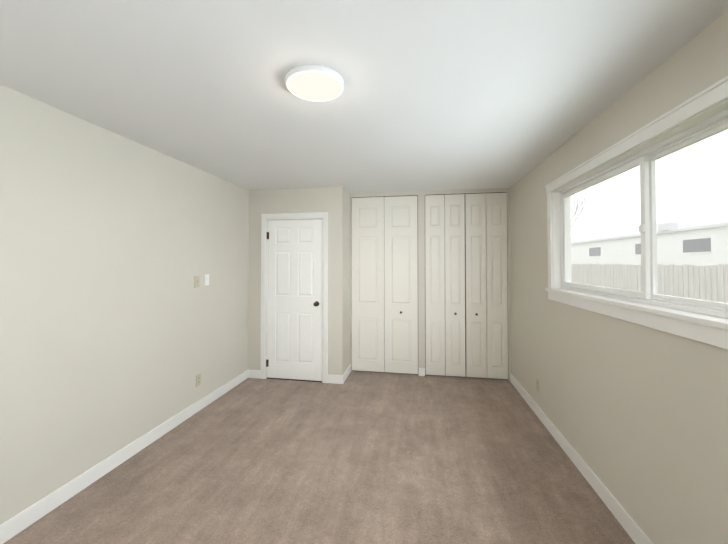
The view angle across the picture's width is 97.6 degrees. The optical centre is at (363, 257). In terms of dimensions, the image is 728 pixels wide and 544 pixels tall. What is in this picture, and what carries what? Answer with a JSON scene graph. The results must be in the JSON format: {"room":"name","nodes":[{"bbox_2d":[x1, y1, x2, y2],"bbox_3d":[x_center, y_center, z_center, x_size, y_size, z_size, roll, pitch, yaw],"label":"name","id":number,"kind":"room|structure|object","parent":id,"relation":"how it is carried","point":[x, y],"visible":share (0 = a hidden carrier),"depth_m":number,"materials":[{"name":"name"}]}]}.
{"room":"empty bedroom","nodes":[
{"label":"empty bedroom","id":0,"kind":"room"},
{"bbox_2d":[0,84,248,524],"bbox_3d":[-1.985,0.302,1.782,0.140,2.440,5.110,0,-1,10],"label":"wall","id":1,"kind":"structure","parent":0,"point":[118,331],"depth_m":2.21,"materials":[{"name":"paint"}]},
{"bbox_2d":[0,370,251,543],"bbox_3d":[-1.907,1.469,1.750,0.017,0.105,4.830,0,-1,10],"label":"baseboard","id":2,"kind":"structure","parent":1,"relation":"attached to","point":[10,528],"depth_m":2.21,"materials":[{"name":"white wood"}]},
{"bbox_2d":[194,276,199,287],"bbox_3d":[-1.664,0.245,3.185,0.018,0.114,0.070,0,-1,10],"label":"switch plate","id":3,"kind":"object","parent":1,"relation":"attached to","point":[196,281],"visible":1,"depth_m":3.17,"materials":[{"name":"beige plastic"}]},
{"bbox_2d":[196,373,200,386],"bbox_3d":[-1.663,1.236,3.204,0.008,0.114,0.070,0,-1,10],"label":"outlet","id":4,"kind":"object","parent":1,"relation":"attached to","point":[198,379],"visible":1,"depth_m":3.20,"materials":[{"name":"beige plastic"}]},
{"bbox_2d":[204,274,208,285],"bbox_3d":[-1.643,0.238,3.333,0.010,0.114,0.070,0,-1,10],"label":"switch plate","id":5,"kind":"object","parent":1,"relation":"attached to","point":[206,279],"visible":1,"depth_m":3.32,"materials":[{"name":"white plastic"}]},
{"bbox_2d":[248,187,331,374],"bbox_3d":[-0.944,0.341,4.125,1.120,2.440,0.140,0,-1,10],"label":"wall","id":6,"kind":"structure","parent":0,"point":[294,200],"depth_m":4.12,"materials":[{"name":"paint"}]},
{"bbox_2d":[266,219,321,380],"bbox_3d":[-0.895,0.534,4.028,0.740,2.019,0.107,0,-1,10],"label":"entry door","id":7,"kind":"structure","parent":6,"relation":"in","point":[294,301],"depth_m":4.05,"materials":[{"name":"white wood"}]},
{"bbox_2d":[260,212,327,382],"bbox_3d":[-0.883,0.500,4.075,0.893,2.121,0.101,0,-1,10],"label":"door frame","id":8,"kind":"structure","parent":6,"relation":"attached to","point":[266,218],"depth_m":4.05,"materials":[{"name":"white wood"}]},
{"bbox_2d":[3,370,634,543],"bbox_3d":[-0.237,1.571,1.685,3.610,0.100,5.550,0,-1,10],"label":"floor","id":9,"kind":"structure","parent":0,"point":[364,457],"depth_m":2.21,"materials":[{"name":"carpet"}]},
{"bbox_2d":[331,186,349,374],"bbox_3d":[-0.286,0.343,4.236,0.140,2.440,0.580,0,-1,10],"label":"wall","id":10,"kind":"structure","parent":0,"point":[340,329],"depth_m":3.96,"materials":[{"name":"paint"}]},
{"bbox_2d":[340,364,350,383],"bbox_3d":[-0.226,1.509,4.129,0.017,0.105,0.453,0,-1,10],"label":"baseboard","id":11,"kind":"structure","parent":10,"relation":"attached to","point":[343,377],"depth_m":4.03,"materials":[{"name":"white wood"}]},
{"bbox_2d":[0,0,727,193],"bbox_3d":[-0.237,-0.969,1.727,3.610,0.100,5.550,0,-1,10],"label":"ceiling","id":12,"kind":"structure","parent":0,"point":[436,95],"depth_m":1.61,"materials":[{"name":"paint"}]},
{"bbox_2d":[285,65,343,101],"bbox_3d":[-0.257,-0.905,1.674,0.303,0.028,0.303,0,-1,10],"label":"ceiling light","id":13,"kind":"object","parent":12,"relation":"in","point":[316,83],"visible":1,"depth_m":1.63,"materials":[{"name":"white plastic"}]},
{"bbox_2d":[350,188,510,380],"bbox_3d":[0.840,0.343,4.266,2.070,2.440,0.140,0,-1,10],"label":"wall","id":14,"kind":"structure","parent":0,"point":[421,289],"depth_m":4.21,"materials":[{"name":"paint"}]},
{"bbox_2d":[352,195,417,373],"bbox_3d":[0.272,0.359,4.302,0.902,2.374,0.063,0,-1,10],"label":"bifold closet door","id":15,"kind":"structure","parent":14,"relation":"in","point":[384,283],"depth_m":4.30,"materials":[{"name":"white wood"}]},
{"bbox_2d":[425,192,507,378],"bbox_3d":[1.315,0.356,4.124,1.028,2.374,0.063,0,-1,10],"label":"bifold closet door","id":16,"kind":"structure","parent":14,"relation":"in","point":[476,223],"depth_m":4.12,"materials":[{"name":"white wood"}]},
{"bbox_2d":[510,9,727,543],"bbox_3d":[1.473,0.296,1.413,0.140,2.440,5.550,0,-1,10],"label":"wall","id":17,"kind":"structure","parent":0,"point":[637,415],"depth_m":1.72,"materials":[{"name":"paint"}]},
{"bbox_2d":[536,378,538,392],"bbox_3d":[1.689,1.249,3.101,0.008,0.114,0.070,0,-1,10],"label":"outlet","id":18,"kind":"object","parent":17,"relation":"attached to","point":[537,384],"visible":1,"depth_m":3.10,"materials":[{"name":"beige plastic"}]},
{"bbox_2d":[510,373,652,543],"bbox_3d":[1.395,1.464,1.407,0.017,0.105,5.270,0,-1,10],"label":"baseboard","id":19,"kind":"structure","parent":17,"relation":"attached to","point":[626,521],"depth_m":2.13,"materials":[{"name":"white wood"}]},
{"bbox_2d":[545,76,727,349],"bbox_3d":[1.512,-0.151,1.744,0.172,1.006,2.196,0,-1,10],"label":"sliding window","id":20,"kind":"structure","parent":17,"relation":"in","point":[694,134],"depth_m":1.72,"materials":[{"name":"plastic"}]},
{"label":"outside","id":21,"kind":"structure","parent":0,"visible":0},
{"bbox_2d":[571,191,727,302],"bbox_3d":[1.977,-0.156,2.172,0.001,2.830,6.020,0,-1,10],"label":"outdoor view","id":22,"kind":"object","parent":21,"point":[677,250],"depth_m":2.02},
{"bbox_3d":[32.801,2.001,9.578,58.810,0.100,110.000,0,-1,10],"label":"lawn","id":23,"kind":"structure","parent":21,"visible":0},
{"bbox_2d":[571,192,587,226],"bbox_3d":[13.463,-1.383,22.103,3.493,7.086,2.875,0,-1,10],"label":"tree","id":24,"kind":"object","parent":23,"relation":"on","point":[576,207],"depth_m":21.19,"materials":[{"name":"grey plant"}]},
{"bbox_2d":[571,263,727,302],"bbox_3d":[8.890,1.106,11.693,0.146,1.760,42.062,0,-1,10],"label":"fence","id":25,"kind":"object","parent":23,"relation":"on","point":[672,287],"depth_m":8.58,"materials":[{"name":"brown wood"}]},
{"bbox_2d":[571,212,727,278],"bbox_3d":[20.481,-0.180,19.843,5.050,4.600,34.400,0,-1,10],"label":"house","id":26,"kind":"structure","parent":23,"relation":"on","point":[659,248],"depth_m":18.95,"materials":[{"name":"white"}]}
]}

